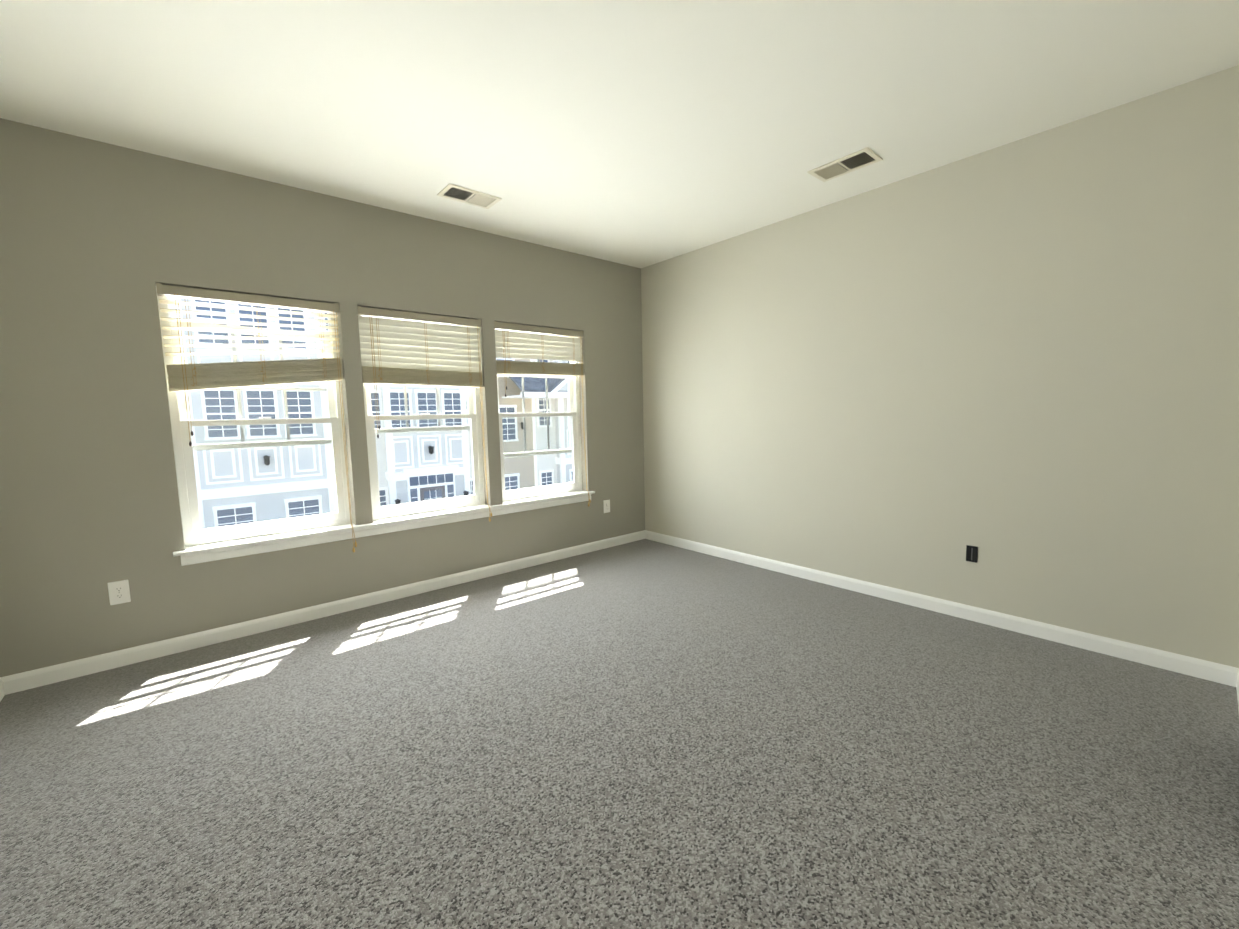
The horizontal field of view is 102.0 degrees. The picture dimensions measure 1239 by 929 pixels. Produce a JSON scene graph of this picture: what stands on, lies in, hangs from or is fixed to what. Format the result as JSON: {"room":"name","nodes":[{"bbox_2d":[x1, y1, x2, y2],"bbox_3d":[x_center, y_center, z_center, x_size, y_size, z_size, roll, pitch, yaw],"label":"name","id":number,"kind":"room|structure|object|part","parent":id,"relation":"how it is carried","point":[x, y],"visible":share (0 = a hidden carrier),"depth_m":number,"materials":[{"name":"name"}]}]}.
{"room":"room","nodes":[
{"label":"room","id":0,"kind":"room"},
{"bbox_2d":[0,118,644,676],"bbox_3d":[-1.471,-0.418,3.803,4.590,2.740,0.200,-6,8,-40],"label":"wall","id":1,"kind":"structure","parent":0,"point":[98,240],"depth_m":2.81,"materials":[{"name":"beige paint"}]},
{"bbox_2d":[107,580,130,604],"bbox_3d":[-2.692,0.689,2.702,0.080,0.125,0.008,-6,8,-40],"label":"electrical outlet","id":2,"kind":"object","parent":1,"relation":"attached to","point":[119,592],"visible":1,"depth_m":2.70,"materials":[{"name":"white plastic"}]},
{"bbox_2d":[156,288,351,546],"bbox_3d":[-2.273,-0.280,3.214,0.933,1.523,0.161,-6,8,-40],"label":"window","id":3,"kind":"structure","parent":1,"relation":"in","point":[194,533],"depth_m":3.13,"materials":[{"name":"white plastic"}]},
{"bbox_2d":[156,283,356,551],"bbox_3d":[-2.167,-0.198,3.100,0.887,1.660,0.126,-6,8,-40],"label":"window blind","id":4,"kind":"object","parent":3,"relation":"attached to","point":[194,376],"visible":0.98,"depth_m":3.02,"materials":[{"name":"beige plastic"}]},
{"bbox_3d":[-2.194,-0.722,3.066,0.684,0.501,0.070,-6,8,-40],"label":"ladder cord","id":5,"kind":"part","parent":4,"relation":"part of","materials":[{"name":"white fabric"}]},
{"bbox_3d":[-2.250,-0.227,3.194,0.727,1.176,0.046,-6,8,-40],"label":"glass","id":6,"kind":"part","parent":3,"relation":"part of","materials":[{"name":"clear glass"}]},
{"bbox_2d":[206,333,326,442],"bbox_3d":[-2.269,-0.480,3.184,0.727,0.669,0.012,-6,8,-40],"label":"window grille","id":7,"kind":"object","parent":3,"relation":"attached to","point":[284,389],"visible":0.64,"depth_m":3.20,"materials":[{"name":"grey"}]},
{"bbox_2d":[0,530,644,694],"bbox_3d":[-1.373,0.908,3.854,4.350,0.088,0.014,-6,8,-40],"label":"baseboard","id":8,"kind":"structure","parent":1,"relation":"attached to","point":[26,680],"depth_m":3.14,"materials":[{"name":"white wood"}]},
{"bbox_2d":[173,490,594,556],"bbox_3d":[-1.409,0.381,3.830,2.993,0.022,0.138,-6,8,-40],"label":"window sill","id":9,"kind":"structure","parent":1,"relation":"attached to","point":[265,539],"depth_m":3.44,"materials":[{"name":"white wood"}]},
{"bbox_2d":[180,494,590,565],"bbox_3d":[-1.383,0.426,3.804,2.933,0.064,0.018,-6,8,-40],"label":"trim","id":10,"kind":"structure","parent":1,"relation":"attached to","point":[201,557],"depth_m":3.45,"materials":[{"name":"white wood"}]},
{"bbox_2d":[363,316,484,519],"bbox_3d":[-1.515,-0.361,3.861,0.933,1.523,0.161,-6,8,-40],"label":"window","id":11,"kind":"structure","parent":1,"relation":"in","point":[473,414],"depth_m":3.84,"materials":[{"name":"white plastic"}]},
{"bbox_2d":[403,385,440,427],"bbox_3d":[-1.513,-0.616,3.826,0.727,0.659,0.012,-6,8,-40],"label":"grille","id":12,"kind":"object","parent":11,"relation":"attached to","point":[404,386],"depth_m":3.83,"materials":[{"name":"grey"}]},
{"bbox_3d":[-1.493,-0.333,3.838,0.727,1.226,0.046,-6,8,-40],"label":"glass","id":13,"kind":"part","parent":11,"relation":"part of","materials":[{"name":"clear glass"}]},
{"bbox_2d":[357,306,491,521],"bbox_3d":[-1.410,-0.306,3.744,0.887,1.605,0.126,-6,8,-40],"label":"window blind","id":14,"kind":"object","parent":11,"relation":"attached to","point":[410,351],"visible":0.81,"depth_m":3.68,"materials":[{"name":"beige plastic"}]},
{"bbox_3d":[-1.433,-0.827,3.714,0.694,0.454,0.068,-6,8,-40],"label":"ladder cord","id":15,"kind":"part","parent":14,"relation":"part of","materials":[{"name":"beige fabric"}]},
{"bbox_2d":[495,329,581,501],"bbox_3d":[-0.757,-0.442,4.508,0.933,1.523,0.161,-6,8,-40],"label":"window","id":16,"kind":"structure","parent":1,"relation":"in","point":[572,414],"depth_m":4.56,"materials":[{"name":"white plastic"}]},
{"bbox_2d":[521,377,549,451],"bbox_3d":[-0.750,-0.449,4.498,0.727,0.659,0.012,-6,8,-40],"label":"window grille","id":17,"kind":"object","parent":16,"relation":"attached to","point":[523,402],"visible":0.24,"depth_m":4.45,"materials":[{"name":"grey"}]},
{"bbox_3d":[-0.732,-0.290,4.498,0.727,0.976,0.046,-6,8,-40],"label":"glass","id":18,"kind":"part","parent":16,"relation":"part of","materials":[{"name":"clear glass"}]},
{"bbox_2d":[494,321,590,506],"bbox_3d":[-0.652,-0.380,4.392,0.887,1.620,0.126,-6,8,-40],"label":"window blind","id":19,"kind":"object","parent":16,"relation":"attached to","point":[519,343],"visible":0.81,"depth_m":4.33,"materials":[{"name":"beige plastic"}]},
{"bbox_3d":[-0.681,-0.963,4.351,0.688,0.343,0.069,-6,8,-40],"label":"ladder cord","id":20,"kind":"part","parent":19,"relation":"part of","materials":[{"name":"beige fabric"}]},
{"bbox_2d":[603,500,609,512],"bbox_3d":[-0.123,0.408,4.896,0.080,0.125,0.008,-6,8,-40],"label":"electrical outlet","id":21,"kind":"object","parent":1,"relation":"attached to","point":[606,503],"visible":1,"depth_m":4.89,"materials":[{"name":"white plastic"}]},
{"bbox_2d":[0,539,1238,928],"bbox_3d":[0.297,1.170,1.932,4.590,0.120,5.530,-6,8,-40],"label":"floor","id":22,"kind":"structure","parent":0,"point":[644,733],"depth_m":1.84,"materials":[{"name":"carpet"}]},
{"bbox_2d":[0,0,1238,267],"bbox_3d":[0.236,-1.675,1.646,4.590,0.120,5.530,-6,8,-40],"label":"ceiling","id":23,"kind":"structure","parent":0,"point":[638,132],"depth_m":2.23,"materials":[{"name":"white paint"}]},
{"bbox_2d":[437,183,501,208],"bbox_3d":[-0.979,-1.748,3.284,0.355,0.013,0.205,-6,8,-40],"label":"ceiling vent","id":24,"kind":"object","parent":23,"relation":"in","point":[483,200],"visible":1,"depth_m":3.29,"materials":[{"name":"white metal"}]},
{"bbox_2d":[444,187,473,200],"bbox_3d":[-0.979,-1.752,3.284,0.304,0.001,0.154,-6,8,-40],"label":"vent duct","id":25,"kind":"object","parent":24,"relation":"attached to","point":[456,192],"visible":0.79,"depth_m":3.24,"materials":[{"name":"black metal"}]},
{"bbox_2d":[807,147,882,181],"bbox_3d":[1.330,-1.765,2.973,0.205,0.013,0.355,-6,8,-40],"label":"ceiling vent","id":26,"kind":"object","parent":23,"relation":"in","point":[829,171],"visible":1,"depth_m":2.98,"materials":[{"name":"white metal"}]},
{"bbox_2d":[837,152,874,169],"bbox_3d":[1.330,-1.770,2.972,0.154,0.001,0.304,-6,8,-40],"label":"vent duct","id":27,"kind":"object","parent":26,"relation":"attached to","point":[859,161],"visible":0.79,"depth_m":2.92,"materials":[{"name":"black metal"}]},
{"bbox_2d":[641,65,1238,667],"bbox_3d":[2.026,-0.428,3.160,0.120,2.740,5.330,-6,8,-40],"label":"wall","id":28,"kind":"structure","parent":0,"point":[1017,363],"depth_m":2.89,"materials":[{"name":"beige paint"}]},
{"bbox_2d":[645,530,1238,686],"bbox_3d":[1.550,0.853,3.774,0.014,0.088,3.940,-6,8,-40],"label":"baseboard","id":29,"kind":"structure","parent":28,"relation":"attached to","point":[1196,667],"depth_m":2.97,"materials":[{"name":"white wood"}]},
{"bbox_2d":[966,545,977,562],"bbox_3d":[2.141,0.544,3.051,0.004,0.098,0.058,-6,8,-40],"label":"electrical outlet","id":30,"kind":"object","parent":28,"relation":"attached to","point":[974,553],"visible":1,"depth_m":3.05,"materials":[{"name":"black plastic"}]},
{"bbox_3d":[1.202,-0.163,0.704,4.350,2.740,0.120,-6,8,-40],"label":"wall","id":31,"kind":"structure","parent":0,"visible":0},
{"bbox_2d":[1236,672,1238,709],"bbox_3d":[2.635,0.996,2.125,0.528,0.088,0.014,-6,8,-40],"label":"baseboard","id":32,"kind":"structure","parent":31,"relation":"attached to","point":[1237,687],"depth_m":2.22,"materials":[{"name":"white wood"}]},
{"bbox_3d":[-1.362,-0.065,0.267,0.120,2.740,5.330,-6,8,-40],"label":"wall","id":33,"kind":"structure","parent":0,"visible":0},
{"bbox_2d":[0,679,4,701],"bbox_3d":[-1.736,1.206,0.968,0.014,0.088,3.940,-6,8,-40],"label":"baseboard","id":34,"kind":"structure","parent":33,"relation":"attached to","point":[2,694],"depth_m":2.43,"materials":[{"name":"white wood"}]},
{"label":"outside","id":35,"kind":"structure","parent":0,"visible":0},
{"bbox_2d":[168,297,572,528],"bbox_3d":[-4.349,-3.488,17.873,90.000,13.955,24.400,-6,8,-40],"label":"building","id":36,"kind":"structure","parent":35,"point":[516,483],"depth_m":17.51,"materials":[{"name":"white"}]}
]}

